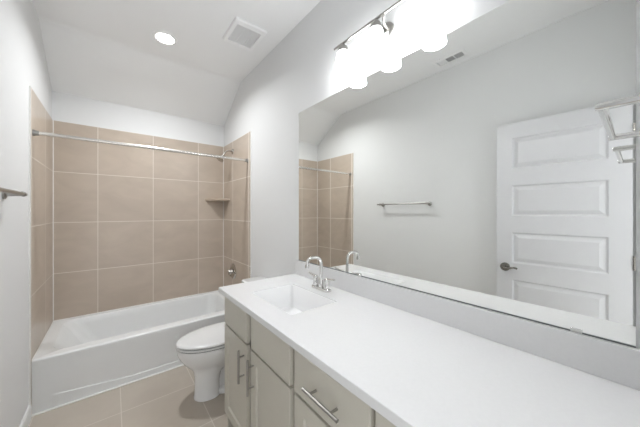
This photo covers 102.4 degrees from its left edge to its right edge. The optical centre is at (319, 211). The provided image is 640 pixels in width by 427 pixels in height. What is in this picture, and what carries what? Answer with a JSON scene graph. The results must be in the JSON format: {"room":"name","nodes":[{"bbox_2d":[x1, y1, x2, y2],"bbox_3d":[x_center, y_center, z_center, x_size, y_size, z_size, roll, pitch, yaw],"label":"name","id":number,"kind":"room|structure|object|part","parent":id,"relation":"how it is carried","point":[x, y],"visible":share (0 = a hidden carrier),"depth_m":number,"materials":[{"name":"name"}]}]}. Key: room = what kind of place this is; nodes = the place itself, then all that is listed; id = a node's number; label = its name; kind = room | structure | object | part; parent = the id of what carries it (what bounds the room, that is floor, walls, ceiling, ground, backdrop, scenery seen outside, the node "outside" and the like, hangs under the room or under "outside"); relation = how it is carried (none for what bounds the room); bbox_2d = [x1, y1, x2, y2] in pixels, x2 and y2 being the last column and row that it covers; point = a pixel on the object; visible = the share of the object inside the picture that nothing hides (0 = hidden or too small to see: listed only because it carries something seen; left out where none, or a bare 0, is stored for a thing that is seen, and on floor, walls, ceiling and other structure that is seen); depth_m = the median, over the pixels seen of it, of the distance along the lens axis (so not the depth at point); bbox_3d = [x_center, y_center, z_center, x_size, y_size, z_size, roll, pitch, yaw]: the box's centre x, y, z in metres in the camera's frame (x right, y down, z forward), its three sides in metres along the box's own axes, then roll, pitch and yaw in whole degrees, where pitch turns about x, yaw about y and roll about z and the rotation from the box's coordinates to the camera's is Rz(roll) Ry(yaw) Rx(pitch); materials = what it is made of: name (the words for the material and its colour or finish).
{"room":"bathroom","nodes":[
{"label":"bathroom","id":0,"kind":"room"},
{"bbox_2d":[0,0,53,426],"bbox_3d":[-1.365,-0.043,0.942,0.113,2.790,3.460,0,0,-39],"label":"wall","id":1,"kind":"structure","parent":0,"point":[26,159],"depth_m":1.55,"materials":[{"name":"white paint"}]},
{"bbox_2d":[0,187,27,198],"bbox_3d":[-1.367,-0.088,1.078,0.078,0.048,0.685,0,0,-39],"label":"towel bar","id":2,"kind":"object","parent":1,"relation":"attached to","point":[5,192],"visible":1,"depth_m":1.26,"materials":[{"name":"silver metal"}]},
{"bbox_3d":[-1.557,-0.088,1.314,0.078,0.048,0.048,0,0,-39],"label":"post","id":3,"kind":"part","parent":2,"relation":"part of","materials":[{"name":"silver metal"}]},
{"bbox_2d":[19,405,31,426],"bbox_3d":[-1.112,1.306,0.709,0.013,0.092,2.499,0,0,-39],"label":"baseboard","id":4,"kind":"structure","parent":1,"relation":"attached to","point":[27,417],"depth_m":1.61,"materials":[{"name":"white paint"}]},
{"bbox_3d":[-2.155,0.263,1.999,0.008,2.178,0.807,0,0,-39],"label":"tile panel","id":5,"kind":"part","parent":1,"relation":"part of","materials":[{"name":"beige tile"}]},
{"bbox_2d":[32,129,248,162],"bbox_3d":[-1.343,-0.534,2.205,1.514,0.044,0.044,0,0,-39],"label":"shower rod","id":6,"kind":"object","parent":1,"relation":"attached to","point":[34,132],"visible":1,"depth_m":2.04,"materials":[{"name":"silver metal"}]},
{"bbox_2d":[28,365,226,426],"bbox_3d":[-0.766,1.392,1.489,1.730,0.080,3.560,0,0,-39],"label":"floor","id":7,"kind":"structure","parent":0,"point":[165,399],"depth_m":1.78,"materials":[{"name":"beige tile"}]},
{"bbox_2d":[31,290,224,416],"bbox_3d":[-1.564,1.165,2.479,1.512,0.373,0.798,0,0,-39],"label":"bathtub","id":8,"kind":"object","parent":7,"relation":"on","point":[78,358],"visible":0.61,"depth_m":2.09,"materials":[{"name":"white ceramic"}]},
{"bbox_2d":[33,291,224,359],"bbox_3d":[-1.571,1.139,2.488,1.512,0.307,0.776,0,0,-39],"label":"basin","id":9,"kind":"object","parent":8,"relation":"in","point":[148,331],"depth_m":2.31,"materials":[{"name":"white ceramic"}]},
{"bbox_2d":[176,276,266,401],"bbox_3d":[-0.705,0.980,2.023,0.756,0.745,0.458,0,0,-39],"label":"toilet","id":10,"kind":"object","parent":7,"relation":"on","point":[202,350],"visible":0.45,"depth_m":1.84,"materials":[{"name":"white ceramic"}]},
{"bbox_3d":[-0.794,0.951,1.951,0.526,0.015,0.362,0,0,-39],"label":"seat","id":11,"kind":"part","parent":10,"relation":"part of","materials":[{"name":"white plastic"}]},
{"bbox_3d":[-0.781,1.158,1.962,0.555,0.388,0.352,0,0,-39],"label":"bowl","id":12,"kind":"part","parent":10,"relation":"part of","materials":[{"name":"white ceramic"}]},
{"bbox_3d":[-0.795,0.927,1.951,0.522,0.023,0.360,0,0,-39],"label":"seat lid","id":13,"kind":"part","parent":10,"relation":"part of","materials":[{"name":"white plastic"}]},
{"bbox_3d":[-0.491,0.623,2.196,0.206,0.032,0.458,0,0,-39],"label":"tank lid","id":14,"kind":"part","parent":10,"relation":"part of","materials":[{"name":"white ceramic"}]},
{"bbox_2d":[225,297,295,426],"bbox_3d":[-0.148,0.927,1.463,0.598,0.850,0.780,0,0,-39],"label":"vanity cabinet","id":15,"kind":"object","parent":7,"relation":"on","point":[259,365],"visible":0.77,"depth_m":1.25,"materials":[{"name":"beige paint"}]},
{"bbox_3d":[-0.480,0.600,1.472,0.020,0.168,0.337,0,0,-39],"label":"drawer","id":16,"kind":"part","parent":15,"relation":"part of","materials":[{"name":"beige paint"}]},
{"bbox_3d":[-0.480,0.967,1.472,0.020,0.541,0.337,0,0,-39],"label":"door","id":17,"kind":"part","parent":15,"relation":"part of","materials":[{"name":"beige paint"}]},
{"bbox_3d":[-0.415,0.809,1.347,0.037,0.170,0.012,0,0,-39],"label":"handle","id":18,"kind":"part","parent":15,"relation":"part of","materials":[{"name":"silver metal"}]},
{"bbox_3d":[-0.342,0.809,1.256,0.037,0.170,0.012,0,0,-39],"label":"handle","id":19,"kind":"part","parent":15,"relation":"part of","materials":[{"name":"silver metal"}]},
{"bbox_3d":[-0.330,0.877,1.316,0.018,0.750,0.779,0,0,-39],"label":"frame","id":20,"kind":"part","parent":15,"relation":"part of","materials":[{"name":"paint"}]},
{"bbox_3d":[-0.225,0.600,1.156,0.020,0.168,0.363,0,0,-39],"label":"drawer","id":21,"kind":"part","parent":15,"relation":"part of","materials":[{"name":"beige paint"}]},
{"bbox_3d":[-0.225,0.967,1.156,0.020,0.541,0.363,0,0,-39],"label":"door","id":22,"kind":"part","parent":15,"relation":"part of","materials":[{"name":"beige paint"}]},
{"bbox_2d":[219,274,639,426],"bbox_3d":[0.116,0.487,1.144,0.586,0.030,1.674,0,0,-39],"label":"countertop","id":23,"kind":"structure","parent":15,"relation":"on","point":[413,370],"depth_m":0.77,"materials":[{"name":"white stone"}]},
{"bbox_2d":[253,284,334,314],"bbox_3d":[-0.157,0.547,1.435,0.329,0.144,0.476,0,0,-39],"label":"sink","id":24,"kind":"object","parent":23,"relation":"in","point":[292,299],"visible":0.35,"depth_m":1.59,"materials":[{"name":"white ceramic"}]},
{"bbox_2d":[305,256,334,292],"bbox_3d":[0.006,0.367,1.561,0.175,0.209,0.185,0,0,4],"label":"faucet","id":25,"kind":"object","parent":23,"relation":"on","point":[322,285],"visible":1,"depth_m":1.55,"materials":[{"name":"silver metal"}]},
{"bbox_3d":[-0.032,0.362,1.530,0.132,0.200,0.032,0,0,-39],"label":"spout","id":26,"kind":"part","parent":25,"relation":"part of","materials":[{"name":"silver metal"}]},
{"bbox_3d":[-0.025,0.424,1.602,0.037,0.063,0.037,0,0,-39],"label":"handle","id":27,"kind":"part","parent":25,"relation":"part of","materials":[{"name":"silver metal"}]},
{"bbox_3d":[0.007,0.463,1.562,0.052,0.017,0.160,0,0,-39],"label":"plate","id":28,"kind":"part","parent":25,"relation":"part of","materials":[{"name":"silver metal"}]},
{"bbox_3d":[0.040,0.424,1.521,0.037,0.063,0.037,0,0,-39],"label":"handle","id":29,"kind":"part","parent":25,"relation":"part of","materials":[{"name":"silver metal"}]},
{"bbox_2d":[295,350,375,426],"bbox_3d":[0.221,0.927,1.004,0.598,0.850,0.396,0,0,-39],"label":"vanity cabinet","id":30,"kind":"object","parent":7,"relation":"on","point":[320,400],"visible":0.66,"depth_m":0.84,"materials":[{"name":"beige paint"}]},
{"bbox_3d":[0.026,0.967,0.844,0.020,0.541,0.371,0,0,-39],"label":"door","id":31,"kind":"part","parent":30,"relation":"part of","materials":[{"name":"beige paint"}]},
{"bbox_3d":[0.005,0.610,0.826,0.037,0.012,0.176,0,0,-39],"label":"handle","id":32,"kind":"part","parent":30,"relation":"part of","materials":[{"name":"silver metal"}]},
{"bbox_2d":[376,412,395,426],"bbox_3d":[0.491,0.927,0.669,0.598,0.850,0.463,0,0,-39],"label":"vanity cabinet","id":33,"kind":"object","parent":7,"relation":"on","point":[381,421],"visible":0.02,"depth_m":0.66,"materials":[{"name":"beige paint"}]},
{"bbox_2d":[52,91,223,319],"bbox_3d":[-1.849,0.130,2.833,1.730,2.445,0.108,0,0,-39],"label":"wall","id":34,"kind":"structure","parent":0,"point":[133,226],"depth_m":2.67,"materials":[{"name":"beige tile"}]},
{"bbox_2d":[32,0,320,125],"bbox_3d":[-0.766,-1.284,1.489,1.730,0.508,3.560,0,0,-39],"label":"ceiling","id":35,"kind":"structure","parent":0,"point":[102,50],"depth_m":2.19,"materials":[{"name":"white paint"}]},
{"bbox_2d":[152,31,176,44],"bbox_3d":[-1.281,-1.434,2.127,0.176,0.008,0.176,0,0,-39],"label":"recessed light","id":36,"kind":"object","parent":35,"relation":"in","point":[163,37],"visible":1,"depth_m":2.11,"materials":[{"name":"white glass"}]},
{"bbox_2d":[223,16,266,50],"bbox_3d":[-0.614,-1.428,2.088,0.253,0.020,0.308,0,0,-39],"label":"exhaust fan","id":37,"kind":"object","parent":35,"relation":"attached to","point":[241,33],"visible":1,"depth_m":2.07,"materials":[{"name":"white plastic"}]},
{"bbox_2d":[229,24,259,46],"bbox_3d":[-0.614,-1.427,2.088,0.195,0.012,0.216,0,0,-39],"label":"grille","id":38,"kind":"object","parent":37,"relation":"attached to","point":[242,35],"depth_m":2.09,"materials":[{"name":"white plastic"}]},
{"bbox_2d":[223,0,639,348],"bbox_3d":[-0.105,-0.043,1.957,0.113,2.790,3.460,0,0,-39],"label":"wall","id":39,"kind":"structure","parent":0,"point":[261,214],"depth_m":2.10,"materials":[{"name":"white paint"}]},
{"bbox_2d":[205,198,229,200],"bbox_3d":[-1.242,-0.149,3.111,0.221,0.026,0.221,0,0,-39],"label":"corner shelf","id":40,"kind":"object","parent":39,"relation":"attached to","point":[209,199],"visible":1,"depth_m":3.09,"materials":[{"name":"beige stone"}]},
{"bbox_2d":[217,149,233,161],"bbox_3d":[-1.096,-0.653,2.956,0.187,0.173,0.092,0,0,-39],"label":"shower head","id":41,"kind":"object","parent":39,"relation":"attached to","point":[232,150],"visible":0.78,"depth_m":2.95},
{"bbox_2d":[228,263,235,278],"bbox_3d":[-1.038,0.690,2.975,0.073,0.180,0.180,0,0,-39],"label":"shower valve","id":42,"kind":"object","parent":39,"relation":"attached to","point":[232,270],"visible":1,"depth_m":2.96,"materials":[{"name":"silver metal"}]},
{"bbox_3d":[-0.965,0.263,2.949,0.008,2.178,0.819,0,0,-39],"label":"tile panel","id":43,"kind":"part","parent":39,"relation":"part of","materials":[{"name":"beige tile"}]},
{"bbox_2d":[334,0,432,81],"bbox_3d":[0.286,-0.878,1.305,0.120,0.204,0.617,0,0,-39],"label":"vanity light","id":44,"kind":"object","parent":39,"relation":"attached to","point":[420,25],"visible":1,"depth_m":1.26,"materials":[{"name":"white glass"}]},
{"bbox_2d":[338,43,347,50],"bbox_3d":[0.133,-0.943,1.484,0.056,0.054,0.056,0,0,-39],"label":"socket","id":45,"kind":"object","parent":44,"relation":"attached to","point":[341,47],"depth_m":1.46,"materials":[{"name":"silver metal"}]},
{"bbox_3d":[0.133,-0.850,1.484,0.106,0.147,0.106,0,0,-39],"label":"lamp shade","id":46,"kind":"part","parent":44,"relation":"part of","materials":[{"name":"white glass"}]},
{"bbox_2d":[370,19,381,27],"bbox_3d":[0.282,-0.943,1.298,0.056,0.054,0.056,0,0,-39],"label":"socket","id":47,"kind":"object","parent":44,"relation":"attached to","point":[375,23],"depth_m":1.27,"materials":[{"name":"silver metal"}]},
{"bbox_3d":[0.282,-0.850,1.298,0.106,0.147,0.106,0,0,-39],"label":"lamp shade","id":48,"kind":"part","parent":44,"relation":"part of","materials":[{"name":"white glass"}]},
{"bbox_3d":[0.324,-0.949,1.281,0.018,0.044,0.060,0,0,35],"label":"arm","id":49,"kind":"part","parent":44,"relation":"part of","materials":[{"name":"silver metal"}]},
{"bbox_3d":[0.432,-0.850,1.113,0.106,0.147,0.106,0,0,-39],"label":"lamp shade","id":50,"kind":"part","parent":44,"relation":"part of","materials":[{"name":"white glass"}]},
{"bbox_2d":[299,0,635,347],"bbox_3d":[0.345,-0.192,1.320,0.009,1.114,1.611,0,0,-39],"label":"wall mirror","id":51,"kind":"object","parent":39,"relation":"attached to","point":[479,166],"visible":1,"depth_m":0.94,"materials":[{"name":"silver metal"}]},
{"bbox_2d":[295,260,639,389],"bbox_3d":[0.337,0.419,1.322,0.019,0.105,1.673,0,0,-39],"label":"backsplash","id":52,"kind":"structure","parent":39,"relation":"attached to","point":[612,361],"depth_m":0.90,"materials":[{"name":"white stone"}]},
{"bbox_3d":[0.312,-0.043,0.149,1.530,2.790,0.120,0,0,-39],"label":"wall","id":53,"kind":"structure","parent":0,"visible":0},
{"bbox_2d":[595,94,639,140],"bbox_3d":[0.648,-0.191,0.542,0.356,0.046,0.070,0,0,-39],"label":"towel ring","id":54,"kind":"object","parent":53,"relation":"attached to","point":[602,108],"visible":1,"depth_m":0.48,"materials":[{"name":"silver metal"}]},
{"bbox_3d":[0.528,-0.191,0.445,0.046,0.046,0.070,0,0,-39],"label":"post","id":55,"kind":"part","parent":54,"relation":"part of","materials":[{"name":"silver metal"}]},
{"bbox_3d":[0.769,-0.191,0.639,0.046,0.046,0.070,0,0,-39],"label":"post","id":56,"kind":"part","parent":54,"relation":"part of","materials":[{"name":"silver metal"}]}
]}

